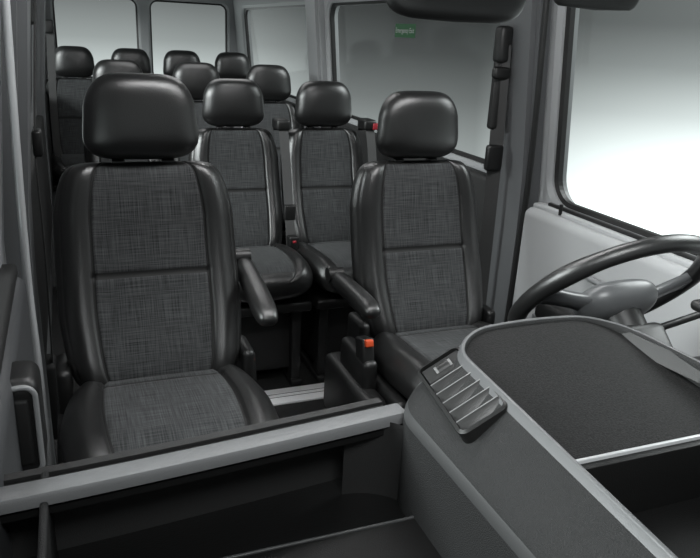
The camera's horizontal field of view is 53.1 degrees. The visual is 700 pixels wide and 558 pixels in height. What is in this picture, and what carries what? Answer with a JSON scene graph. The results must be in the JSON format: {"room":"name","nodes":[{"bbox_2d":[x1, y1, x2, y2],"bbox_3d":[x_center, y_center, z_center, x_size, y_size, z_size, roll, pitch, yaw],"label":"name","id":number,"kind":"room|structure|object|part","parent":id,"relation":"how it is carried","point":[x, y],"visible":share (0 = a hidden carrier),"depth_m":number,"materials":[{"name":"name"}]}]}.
{"room":"vehicle interior","nodes":[
{"label":"vehicle interior","id":0,"kind":"room"},
{"bbox_2d":[0,18,54,353],"bbox_3d":[-1.254,-0.469,2.740,0.151,1.850,7.200,-5,21,-21],"label":"wall","id":1,"kind":"structure","parent":0,"point":[2,247],"depth_m":1.55,"materials":[{"name":"grey plastic"}]},
{"bbox_2d":[0,264,47,557],"bbox_3d":[-0.509,0.583,1.105,0.092,0.860,1.320,-5,21,-21],"label":"door","id":2,"kind":"structure","parent":1,"relation":"in","point":[18,366],"depth_m":1.14,"materials":[{"name":"grey"}]},
{"bbox_3d":[-0.528,0.248,1.135,0.024,0.120,0.016,-5,21,-21],"label":"grab handle recess","id":3,"kind":"part","parent":2,"relation":"part of","materials":[{"name":"black plastic"}]},
{"bbox_3d":[-0.528,0.248,1.134,0.053,0.169,0.009,-5,21,-21],"label":"grab handle outline","id":4,"kind":"part","parent":2,"relation":"part of"},
{"bbox_3d":[-0.546,0.232,1.177,0.057,0.180,0.100,-5,21,-21],"label":"grab handle","id":5,"kind":"part","parent":2,"relation":"part of","materials":[{"name":"black plastic"}]},
{"bbox_2d":[0,0,53,465],"bbox_3d":[-0.721,-0.062,1.582,0.044,1.700,0.025,-5,21,-21],"label":"seal","id":6,"kind":"object","parent":1,"relation":"attached to","point":[5,4],"visible":0.64,"depth_m":1.52,"materials":[{"name":"grey rubber"}]},
{"bbox_2d":[0,0,55,464],"bbox_3d":[-0.782,-0.086,1.716,0.161,1.850,0.220,-5,21,-21],"label":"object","id":7,"kind":"structure","parent":1,"relation":"attached to","point":[20,9],"depth_m":1.56,"materials":[{"name":"grey"}]},
{"bbox_2d":[31,69,31,101],"bbox_3d":[-1.286,-0.863,2.723,0.081,0.620,1.850,-5,21,-21],"label":"window","id":8,"kind":"structure","parent":1,"relation":"in","point":[31,69],"depth_m":3.59,"materials":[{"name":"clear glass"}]},
{"bbox_2d":[31,79,53,353],"bbox_3d":[-1.719,-0.651,3.922,0.055,0.565,4.680,-5,21,-21],"label":"trim","id":9,"kind":"structure","parent":1,"relation":"attached to","point":[43,174],"depth_m":2.72,"materials":[{"name":"black plastic"}]},
{"bbox_2d":[31,0,57,439],"bbox_3d":[-0.858,-0.137,1.940,0.087,1.290,0.100,-5,21,-21],"label":"belt","id":10,"kind":"object","parent":1,"relation":"attached to","point":[36,133],"visible":0.67,"depth_m":1.93,"materials":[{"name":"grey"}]},
{"bbox_2d":[36,0,56,286],"bbox_3d":[-1.650,-0.863,3.803,0.151,1.850,0.220,-5,21,-21],"label":"trim","id":11,"kind":"structure","parent":1,"relation":"attached to","point":[40,4],"depth_m":3.64,"materials":[{"name":"grey plastic"}]},
{"bbox_2d":[0,299,699,557],"bbox_3d":[0.424,0.570,0.783,1.579,0.750,1.191,-5,21,-21],"label":"dashboard","id":12,"kind":"object","parent":1,"relation":"attached to","point":[569,436],"visible":1,"depth_m":0.98,"materials":[{"name":"grey plastic"}]},
{"bbox_2d":[28,422,441,557],"bbox_3d":[-0.067,0.424,0.702,0.628,0.230,0.840,-5,21,-21],"label":"tray","id":13,"kind":"object","parent":12,"relation":"on","point":[264,489],"depth_m":1.01,"materials":[{"name":"grey plastic"}]},
{"bbox_2d":[422,350,457,384],"bbox_3d":[0.143,0.135,1.067,0.066,0.006,0.040,-33,24,-1],"label":"switch plate","id":14,"kind":"object","parent":12,"relation":"attached to","point":[444,366],"depth_m":1.06,"materials":[{"name":"black plastic"}]},
{"bbox_2d":[507,234,699,346],"bbox_3d":[0.542,0.055,1.474,0.385,0.382,0.389,10,21,20],"label":"steering wheel","id":15,"kind":"object","parent":12,"relation":"attached to","point":[625,302],"visible":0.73,"depth_m":1.39,"materials":[{"name":"black plastic"}]},
{"bbox_2d":[45,0,236,191],"bbox_3d":[-1.799,-1.715,6.210,1.760,1.850,0.070,-5,21,-21],"label":"wall","id":16,"kind":"structure","parent":0,"point":[143,11],"depth_m":6.05,"materials":[{"name":"grey plastic"}]},
{"bbox_2d":[52,0,138,77],"bbox_3d":[-2.143,-2.047,5.942,0.670,0.660,0.025,-5,21,-21],"label":"window","id":17,"kind":"structure","parent":16,"relation":"in","point":[133,1],"depth_m":5.96,"materials":[{"name":"black rubber"}]},
{"bbox_2d":[149,0,226,73],"bbox_3d":[-1.426,-2.106,6.216,0.670,0.660,0.025,-5,21,-21],"label":"window","id":18,"kind":"structure","parent":16,"relation":"in","point":[152,2],"depth_m":6.13,"materials":[{"name":"black rubber"}]},
{"bbox_2d":[51,192,326,463],"bbox_3d":[-0.533,0.368,3.350,1.860,0.060,7.400,-5,21,-21],"label":"floor","id":19,"kind":"structure","parent":0,"point":[271,379],"depth_m":3.07,"materials":[{"name":"rubber"}]},
{"bbox_2d":[45,19,94,191],"bbox_3d":[-1.832,-0.984,4.742,0.440,1.440,0.692,-5,21,-21],"label":"passenger seat","id":20,"kind":"object","parent":19,"relation":"on","point":[65,95],"visible":0.52,"depth_m":4.81,"materials":[{"name":"black leather"}]},
{"bbox_2d":[51,153,84,179],"bbox_3d":[-1.808,-0.766,4.724,0.440,0.156,0.500,-5,17,-21],"label":"cushion","id":21,"kind":"object","parent":20,"relation":"on","point":[60,162],"depth_m":4.51,"materials":[{"name":"black leather"}]},
{"bbox_3d":[-1.910,-1.124,4.914,0.415,0.560,0.154,-5,6,-21],"label":"backrest","id":22,"kind":"part","parent":20,"relation":"part of","materials":[{"name":"grey fabric"}]},
{"bbox_2d":[84,59,160,162],"bbox_3d":[-1.176,-0.506,3.749,0.461,1.253,0.692,-5,21,-21],"label":"passenger seat","id":23,"kind":"object","parent":19,"relation":"on","point":[106,66],"visible":0.06,"depth_m":3.77,"materials":[{"name":"black leather"}]},
{"bbox_3d":[-1.260,-0.712,3.894,0.415,0.560,0.154,-5,6,-21],"label":"backrest","id":24,"kind":"part","parent":23,"relation":"part of","materials":[{"name":"black leather"}]},
{"bbox_2d":[111,48,150,72],"bbox_3d":[-1.482,-0.936,4.905,0.440,1.276,0.692,-5,21,-21],"label":"passenger seat","id":25,"kind":"object","parent":19,"relation":"on","point":[139,56],"visible":0.09,"depth_m":4.92,"materials":[{"name":"black leather"}]},
{"bbox_2d":[53,73,278,463],"bbox_3d":[-0.420,0.224,1.665,0.530,1.336,0.668,-5,21,-21],"label":"passenger seat","id":26,"kind":"object","parent":19,"relation":"on","point":[150,269],"visible":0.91,"depth_m":1.70,"materials":[{"name":"grey fabric"}]},
{"bbox_3d":[-0.653,0.419,1.626,0.040,0.140,0.400,-5,21,-21],"label":"trim","id":27,"kind":"part","parent":26,"relation":"part of","materials":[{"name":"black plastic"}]},
{"bbox_3d":[-0.504,-0.016,1.776,0.450,0.560,0.154,-5,4,-21],"label":"backrest","id":28,"kind":"part","parent":26,"relation":"part of","materials":[{"name":"grey fabric"}]},
{"bbox_2d":[60,364,278,462],"bbox_3d":[-0.406,0.337,1.595,0.470,0.156,0.460,-5,17,-21],"label":"cushion","id":29,"kind":"object","parent":26,"relation":"on","point":[119,408],"depth_m":1.55,"materials":[{"name":"grey fabric"}]},
{"bbox_3d":[-0.254,0.023,1.845,0.061,0.068,0.340,-5,35,-21],"label":"armrest","id":30,"kind":"part","parent":26,"relation":"part of","materials":[{"name":"black leather"}]},
{"bbox_2d":[163,50,202,100],"bbox_3d":[-1.147,-0.964,5.033,0.440,1.276,0.692,-5,21,-21],"label":"passenger seat","id":31,"kind":"object","parent":19,"relation":"on","point":[172,58],"visible":0.05,"depth_m":5.04,"materials":[{"name":"black leather"}]},
{"bbox_2d":[172,62,240,160],"bbox_3d":[-0.785,-0.538,3.899,0.461,1.253,0.692,-5,21,-21],"label":"passenger seat","id":32,"kind":"object","parent":19,"relation":"on","point":[195,76],"visible":0.11,"depth_m":3.92,"materials":[{"name":"black leather"}]},
{"bbox_3d":[-0.869,-0.744,4.044,0.415,0.560,0.154,-5,6,-21],"label":"backrest","id":33,"kind":"part","parent":32,"relation":"part of","materials":[{"name":"grey fabric"}]},
{"bbox_2d":[215,52,249,127],"bbox_3d":[-0.803,-0.992,5.165,0.440,1.276,0.692,-5,21,-21],"label":"passenger seat","id":34,"kind":"object","parent":19,"relation":"on","point":[235,65],"visible":0.12,"depth_m":5.18,"materials":[{"name":"black leather"}]},
{"bbox_2d":[188,78,312,385],"bbox_3d":[-0.426,-0.198,3.007,0.461,1.238,0.692,-5,21,-21],"label":"passenger seat","id":35,"kind":"object","parent":19,"relation":"on","point":[246,157],"visible":0.64,"depth_m":3.06,"materials":[{"name":"black leather"}]},
{"bbox_3d":[-0.510,-0.397,3.154,0.415,0.560,0.154,-5,6,-21],"label":"backrest","id":36,"kind":"part","parent":35,"relation":"part of","materials":[{"name":"grey fabric"}]},
{"bbox_2d":[235,243,312,302],"bbox_3d":[-0.408,-0.039,2.964,0.440,0.156,0.500,-5,17,-21],"label":"cushion","id":37,"kind":"object","parent":35,"relation":"on","point":[285,273],"depth_m":2.82,"materials":[{"name":"black leather"}]},
{"bbox_3d":[-0.313,0.375,3.226,0.050,0.030,0.460,-5,21,-21],"label":"foot rail","id":38,"kind":"part","parent":35,"relation":"part of","materials":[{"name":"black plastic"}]},
{"bbox_3d":[-0.240,0.271,3.011,0.040,0.375,0.060,-5,21,-21],"label":"leg","id":39,"kind":"part","parent":35,"relation":"part of","materials":[{"name":"black plastic"}]},
{"bbox_2d":[241,64,305,244],"bbox_3d":[-0.394,-0.570,4.049,0.461,1.253,0.692,-5,21,-21],"label":"passenger seat","id":40,"kind":"object","parent":19,"relation":"on","point":[274,82],"visible":0.18,"depth_m":4.11,"materials":[{"name":"black leather"}]},
{"bbox_3d":[-0.478,-0.775,4.194,0.415,0.560,0.154,-5,6,-21],"label":"backrest","id":41,"kind":"part","parent":40,"relation":"part of","materials":[{"name":"grey fabric"}]},
{"bbox_2d":[281,191,284,226],"bbox_3d":[-0.376,-0.418,4.004,0.440,0.156,0.500,-5,17,-21],"label":"cushion","id":42,"kind":"object","parent":40,"relation":"on","point":[283,221],"depth_m":3.77,"materials":[{"name":"black leather"}]},
{"bbox_2d":[265,383,323,405],"bbox_3d":[-0.160,0.481,2.974,1.050,0.012,0.120,-5,21,-21],"label":"plate","id":43,"kind":"object","parent":19,"relation":"on","point":[316,395],"visible":0.09,"depth_m":2.94,"materials":[{"name":"silver metal"}]},
{"bbox_2d":[280,81,377,382],"bbox_3d":[-0.033,-0.231,3.157,0.465,1.238,0.692,-5,21,-21],"label":"passenger seat","id":44,"kind":"object","parent":19,"relation":"on","point":[325,162],"visible":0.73,"depth_m":3.21,"materials":[{"name":"black leather"}]},
{"bbox_3d":[-0.202,0.366,3.268,0.050,0.030,0.460,-5,21,-21],"label":"foot rail","id":45,"kind":"part","parent":44,"relation":"part of","materials":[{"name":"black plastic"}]},
{"bbox_3d":[-0.128,0.262,3.054,0.040,0.375,0.060,-5,21,-21],"label":"leg","id":46,"kind":"part","parent":44,"relation":"part of","materials":[{"name":"black plastic"}]},
{"bbox_3d":[-0.119,-0.429,3.304,0.415,0.560,0.154,-5,6,-21],"label":"backrest","id":47,"kind":"part","parent":44,"relation":"part of","materials":[{"name":"grey fabric"}]},
{"bbox_2d":[297,241,352,293],"bbox_3d":[-0.017,-0.071,3.114,0.440,0.156,0.500,-5,17,-21],"label":"cushion","id":48,"kind":"object","parent":44,"relation":"on","point":[320,255],"depth_m":2.96,"materials":[{"name":"black leather"}]},
{"bbox_2d":[324,91,494,409],"bbox_3d":[0.250,0.127,2.101,0.565,1.296,0.668,-5,21,-21],"label":"seat","id":49,"kind":"object","parent":19,"relation":"on","point":[415,287],"visible":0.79,"depth_m":2.15,"materials":[{"name":"black fabric"}]},
{"bbox_3d":[0.007,0.041,2.079,0.061,0.059,0.341,-5,21,-21],"label":"armrest","id":50,"kind":"part","parent":49,"relation":"part of","materials":[{"name":"black leather"}]},
{"bbox_3d":[0.071,0.338,2.089,0.040,0.140,0.400,-5,21,-21],"label":"trim","id":51,"kind":"part","parent":49,"relation":"part of","materials":[{"name":"black plastic"}]},
{"bbox_3d":[0.219,-0.098,2.239,0.450,0.560,0.154,-5,4,-21],"label":"backrest","id":52,"kind":"part","parent":49,"relation":"part of","materials":[{"name":"grey fabric"}]},
{"bbox_2d":[373,321,490,399],"bbox_3d":[0.318,0.255,2.058,0.470,0.156,0.460,-5,17,-21],"label":"cushion","id":53,"kind":"object","parent":49,"relation":"on","point":[401,348],"depth_m":2.02,"materials":[{"name":"black leather"}]},
{"bbox_2d":[233,0,696,256],"bbox_3d":[0.282,-0.595,3.328,0.151,1.850,7.200,-5,21,-21],"label":"wall","id":54,"kind":"structure","parent":0,"point":[547,192],"depth_m":2.36,"materials":[{"name":"grey plastic"}]},
{"bbox_2d":[244,5,304,98],"bbox_3d":[-0.546,-1.717,5.269,0.081,0.620,1.880,-5,21,-21],"label":"window","id":55,"kind":"structure","parent":54,"relation":"in","point":[289,6],"depth_m":5.93,"materials":[{"name":"grey glass"}]},
{"bbox_2d":[305,0,326,127],"bbox_3d":[-0.219,-1.005,4.422,0.161,1.850,0.220,-5,21,-21],"label":"trim","id":56,"kind":"structure","parent":54,"relation":"attached to","point":[315,23],"depth_m":4.21,"materials":[{"name":"grey plastic"}]},
{"bbox_2d":[263,100,485,243],"bbox_3d":[-0.240,-0.869,4.612,0.065,0.465,4.400,-5,21,-21],"label":"trim","id":57,"kind":"structure","parent":54,"relation":"attached to","point":[478,177],"depth_m":2.76,"materials":[{"name":"black plastic"}]},
{"bbox_2d":[330,0,484,163],"bbox_3d":[0.236,-1.013,3.377,0.081,0.620,1.850,-5,21,-21],"label":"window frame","id":58,"kind":"structure","parent":54,"relation":"in","point":[334,5],"depth_m":4.02,"materials":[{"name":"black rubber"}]},
{"bbox_2d":[395,24,415,37],"bbox_3d":[0.255,-1.155,3.257,0.002,0.060,0.220,-5,21,-21],"label":"emergency exit sign","id":59,"kind":"object","parent":58,"relation":"attached to","point":[401,30],"visible":1,"depth_m":3.25,"materials":[{"name":"green plastic"}]},
{"bbox_2d":[479,25,512,304],"bbox_3d":[0.496,-0.252,2.532,0.102,1.250,0.070,-5,21,-21],"label":"belt","id":60,"kind":"object","parent":54,"relation":"attached to","point":[501,70],"visible":0.7,"depth_m":2.43,"materials":[{"name":"grey fabric"}]},
{"bbox_2d":[486,0,551,323],"bbox_3d":[0.564,-0.295,2.515,0.171,1.850,0.220,-5,21,-21],"label":"door pillar","id":61,"kind":"structure","parent":54,"relation":"attached to","point":[526,26],"depth_m":2.40,"materials":[{"name":"grey plastic"}]},
{"bbox_2d":[512,202,699,356],"bbox_3d":[0.895,0.408,1.818,0.119,0.858,1.665,-5,21,-21],"label":"door","id":62,"kind":"structure","parent":54,"relation":"in","point":[550,241],"depth_m":2.12,"materials":[{"name":"grey plastic"}]},
{"bbox_2d":[504,0,549,321],"bbox_3d":[0.585,-0.274,2.380,0.032,1.701,0.069,16,23,34],"label":"seal","id":63,"kind":"object","parent":62,"relation":"attached to","point":[545,11],"visible":0.74,"depth_m":2.33,"materials":[{"name":"black rubber"}]},
{"bbox_2d":[535,304,572,317],"bbox_3d":[0.776,0.217,1.947,0.080,0.080,0.800,-5,21,-21],"label":"ledge","id":64,"kind":"object","parent":62,"relation":"attached to","point":[541,310],"visible":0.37,"depth_m":2.20,"materials":[{"name":"black plastic"}]},
{"bbox_2d":[558,204,562,215],"bbox_3d":[0.680,-0.223,2.258,0.012,0.035,0.012,-5,21,-21],"label":"pin","id":65,"kind":"object","parent":62,"relation":"attached to","point":[560,205],"visible":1,"depth_m":2.25,"materials":[{"name":"black plastic"}]},
{"bbox_3d":[0.729,0.009,2.050,0.035,0.018,0.163,-5,21,-21],"label":"release handle","id":66,"kind":"part","parent":62,"relation":"part of","materials":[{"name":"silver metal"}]},
{"bbox_2d":[548,202,695,260],"bbox_3d":[0.916,-0.033,1.768,0.017,0.012,1.350,-5,21,-21],"label":"seal","id":67,"kind":"object","parent":62,"relation":"attached to","point":[601,223],"visible":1,"depth_m":2.09,"materials":[{"name":"black rubber"}]},
{"bbox_2d":[554,7,697,255],"bbox_3d":[0.941,-0.386,1.665,0.091,0.740,1.380,-5,21,-21],"label":"window frame","id":68,"kind":"structure","parent":54,"relation":"in","point":[570,11],"depth_m":2.25,"materials":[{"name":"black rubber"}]},
{"bbox_3d":[-0.629,-1.599,3.179,1.760,0.050,6.350,-5,21,-21],"label":"ceiling","id":69,"kind":"structure","parent":0,"visible":0},
{"bbox_2d":[385,0,525,22],"bbox_3d":[0.170,-0.539,0.928,0.235,0.373,0.090,-5,21,-21],"label":"rearview mirror","id":70,"kind":"object","parent":69,"relation":"attached to","point":[469,11],"visible":1,"depth_m":0.99,"materials":[{"name":"black plastic"}]},
{"bbox_2d":[554,0,638,10],"bbox_3d":[0.437,-0.635,1.180,0.205,0.340,0.024,-5,21,-21],"label":"sun visor","id":71,"kind":"object","parent":69,"relation":"attached to","point":[608,5],"visible":1,"depth_m":1.23,"materials":[{"name":"black plastic"}]}
]}

